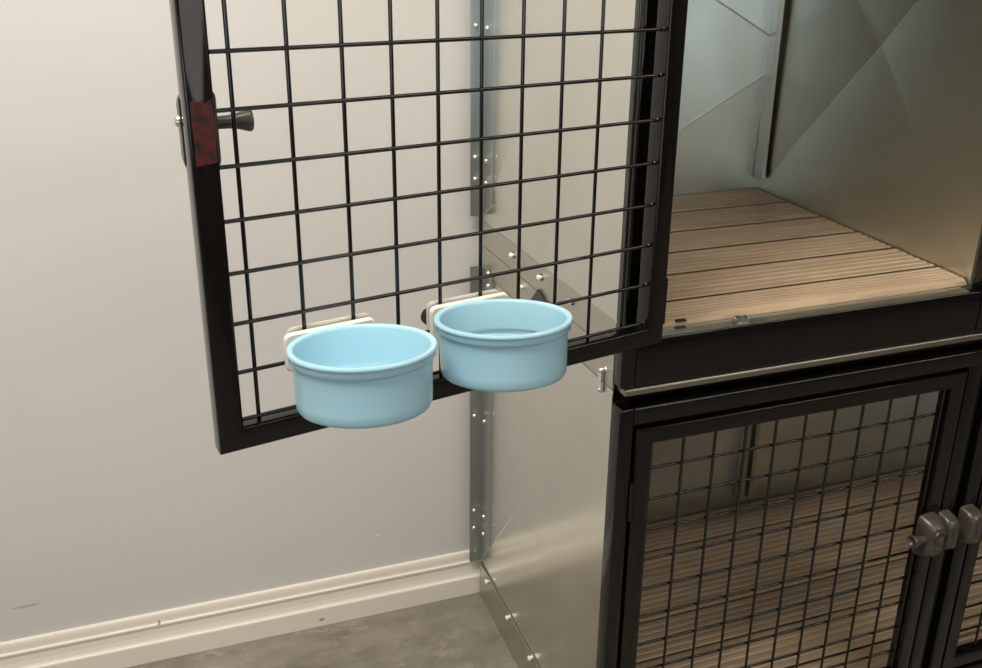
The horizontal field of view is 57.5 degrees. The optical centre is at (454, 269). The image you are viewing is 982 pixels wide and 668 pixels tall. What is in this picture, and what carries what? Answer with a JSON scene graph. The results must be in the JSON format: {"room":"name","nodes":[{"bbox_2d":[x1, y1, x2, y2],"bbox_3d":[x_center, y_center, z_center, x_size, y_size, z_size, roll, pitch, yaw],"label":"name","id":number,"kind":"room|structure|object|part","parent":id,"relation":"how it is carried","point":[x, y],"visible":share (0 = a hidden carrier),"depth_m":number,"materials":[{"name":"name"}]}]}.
{"room":"animal kennel room","nodes":[
{"label":"animal kennel room","id":0,"kind":"room"},
{"bbox_2d":[0,0,483,641],"bbox_3d":[0.396,-0.552,1.692,5.200,2.448,0.210,-6,20,-17],"label":"wall","id":1,"kind":"structure","parent":0,"point":[119,499],"depth_m":1.53,"materials":[{"name":"paint"}]},
{"bbox_2d":[0,550,481,667],"bbox_3d":[-0.880,0.728,1.598,2.450,0.098,0.018,-6,20,-16],"label":"baseboard","id":2,"kind":"structure","parent":1,"relation":"attached to","point":[194,628],"depth_m":1.73,"materials":[{"name":"white wood"}]},
{"bbox_2d":[126,592,518,667],"bbox_3d":[0.886,1.104,0.683,5.200,0.030,3.350,-6,20,-17],"label":"floor","id":3,"kind":"structure","parent":0,"point":[461,631],"depth_m":1.74,"materials":[{"name":"grey concrete"}]},
{"bbox_2d":[469,265,981,667],"bbox_3d":[0.727,0.358,1.682,1.284,0.730,0.568,-6,20,-17],"label":"cage","id":4,"kind":"object","parent":3,"relation":"on","point":[568,478],"visible":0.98,"depth_m":1.41,"materials":[{"name":"black paint"}]},
{"bbox_3d":[0.127,0.382,1.515,0.014,0.635,0.512,-6,20,-17],"label":"panel","id":5,"kind":"part","parent":4,"relation":"part of","materials":[{"name":"silver metal"}]},
{"bbox_2d":[169,0,981,454],"bbox_3d":[0.506,-0.267,1.332,1.778,0.711,0.673,-6,20,-17],"label":"cage","id":6,"kind":"object","parent":4,"relation":"on","point":[588,118],"visible":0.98,"depth_m":1.16,"materials":[{"name":"black paint"}]},
{"bbox_2d":[283,313,437,428],"bbox_3d":[-0.094,0.090,0.841,0.138,0.072,0.178,-10,21,-27],"label":"bowl","id":7,"kind":"object","parent":6,"relation":"attached to","point":[361,372],"visible":1,"depth_m":0.78,"materials":[{"name":"blue plastic"}]},
{"bbox_3d":[-0.126,0.070,0.903,0.090,0.039,0.006,-10,21,-27],"label":"clamp plate","id":8,"kind":"part","parent":7,"relation":"part of","materials":[{"name":"white plastic"}]},
{"bbox_3d":[0.010,-0.146,0.900,0.552,0.589,0.025,-10,21,-27],"label":"cage door","id":9,"kind":"part","parent":6,"relation":"part of","materials":[{"name":"black paint"}]},
{"bbox_2d":[421,289,572,391],"bbox_3d":[0.038,0.068,0.910,0.138,0.072,0.178,-10,21,-27],"label":"bowl","id":10,"kind":"object","parent":6,"relation":"attached to","point":[529,361],"visible":0.99,"depth_m":0.85,"materials":[{"name":"blue plastic"}]},
{"bbox_3d":[-0.026,0.052,0.967,0.020,0.020,0.014,-10,21,-27],"label":"clamp knob","id":11,"kind":"part","parent":10,"relation":"part of","materials":[{"name":"black plastic"}]},
{"bbox_3d":[0.010,0.047,0.974,0.090,0.039,0.006,-10,21,-27],"label":"clamp plate","id":12,"kind":"part","parent":10,"relation":"part of","materials":[{"name":"white plastic"}]},
{"bbox_2d":[470,328,537,334],"bbox_3d":[0.049,0.084,0.894,0.120,0.030,0.119,-10,21,-27],"label":"water","id":13,"kind":"object","parent":10,"relation":"in","point":[498,331],"visible":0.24,"depth_m":0.94,"materials":[{"name":"clear liquid"}]},
{"bbox_3d":[0.124,-0.299,1.280,0.014,0.618,0.512,-6,20,-17],"label":"panel","id":14,"kind":"part","parent":6,"relation":"part of","materials":[{"name":"silver metal"}]},
{"bbox_3d":[0.221,-0.178,1.060,0.021,0.702,0.023,-6,20,-17],"label":"corner post","id":15,"kind":"part","parent":6,"relation":"part of","materials":[{"name":"black metal"}]},
{"bbox_3d":[0.647,-0.410,1.699,1.246,0.686,0.012,-6,20,-17],"label":"panel","id":16,"kind":"part","parent":6,"relation":"part of","materials":[{"name":"silver metal"}]},
{"bbox_2d":[733,315,749,323],"bbox_3d":[0.385,0.067,1.199,0.018,0.007,0.012,-6,20,-17],"label":"clip","id":17,"kind":"object","parent":6,"relation":"on","point":[738,319],"visible":1,"depth_m":1.20,"materials":[{"name":"metal"}]},
{"bbox_3d":[0.807,0.057,1.342,1.211,0.068,0.023,-6,20,-17],"label":"rail","id":18,"kind":"part","parent":6,"relation":"part of","materials":[{"name":"black metal"}]},
{"bbox_2d":[663,188,965,325],"bbox_3d":[0.411,-0.036,1.468,0.578,0.040,0.502,-6,20,-17],"label":"floor","id":19,"kind":"structure","parent":6,"relation":"in","point":[747,251],"depth_m":1.39,"materials":[{"name":"beige wood"}]},
{"bbox_2d":[757,0,981,283],"bbox_3d":[0.690,-0.352,1.457,0.017,0.624,0.510,-7,20,-18],"label":"divider panel","id":20,"kind":"object","parent":6,"relation":"attached to","point":[876,129],"visible":0.94,"depth_m":1.45,"materials":[{"name":"silver metal"}]},
{"bbox_3d":[0.784,-0.239,1.230,0.026,0.698,0.027,-6,20,-17],"label":"post","id":21,"kind":"part","parent":6,"relation":"part of","materials":[{"name":"black metal"}]},
{"bbox_2d":[597,367,603,392],"bbox_3d":[0.197,0.150,1.208,0.006,0.038,0.008,-6,20,-17],"label":"clip","id":22,"kind":"object","parent":4,"relation":"attached to","point":[600,370],"visible":1,"depth_m":1.21,"materials":[{"name":"silver metal"}]},
{"bbox_3d":[0.224,0.510,1.295,0.021,0.698,0.027,-6,20,-17],"label":"corner post","id":23,"kind":"part","parent":4,"relation":"part of","materials":[{"name":"black metal"}]},
{"bbox_3d":[0.506,0.459,1.373,0.561,0.589,0.025,-6,20,-17],"label":"cage door","id":24,"kind":"part","parent":4,"relation":"part of","materials":[{"name":"black paint"}]},
{"bbox_3d":[0.650,0.273,1.935,1.246,0.672,0.012,-6,20,-17],"label":"panel","id":25,"kind":"part","parent":4,"relation":"part of","materials":[{"name":"metal"}]},
{"bbox_3d":[0.726,0.036,1.602,1.244,0.002,0.508,-6,20,-17],"label":"roof panel","id":26,"kind":"part","parent":4,"relation":"part of","materials":[{"name":"black metal"}]},
{"bbox_3d":[0.808,0.128,1.365,1.211,0.026,0.027,-6,20,-17],"label":"rail","id":27,"kind":"part","parent":4,"relation":"part of","materials":[{"name":"black metal"}]},
{"bbox_2d":[636,466,981,667],"bbox_3d":[0.732,0.630,1.794,1.240,0.038,0.525,-6,20,-17],"label":"floor","id":28,"kind":"structure","parent":4,"relation":"in","point":[720,528],"depth_m":1.78,"materials":[{"name":"beige wood"}]},
{"bbox_3d":[0.788,0.449,1.468,0.025,0.694,0.027,-6,20,-17],"label":"post","id":29,"kind":"part","parent":4,"relation":"part of","materials":[{"name":"black metal"}]},
{"bbox_3d":[0.832,0.444,1.481,0.025,0.694,0.027,-6,20,-17],"label":"post","id":30,"kind":"part","parent":4,"relation":"part of","materials":[{"name":"black metal"}]},
{"bbox_3d":[1.114,0.393,1.559,0.561,0.589,0.025,-6,20,-17],"label":"cage door","id":31,"kind":"part","parent":4,"relation":"part of","materials":[{"name":"black paint"}]},
{"bbox_3d":[0.811,0.745,1.577,1.211,0.066,0.027,-6,20,-17],"label":"rail","id":32,"kind":"part","parent":4,"relation":"part of","materials":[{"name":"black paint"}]}
]}

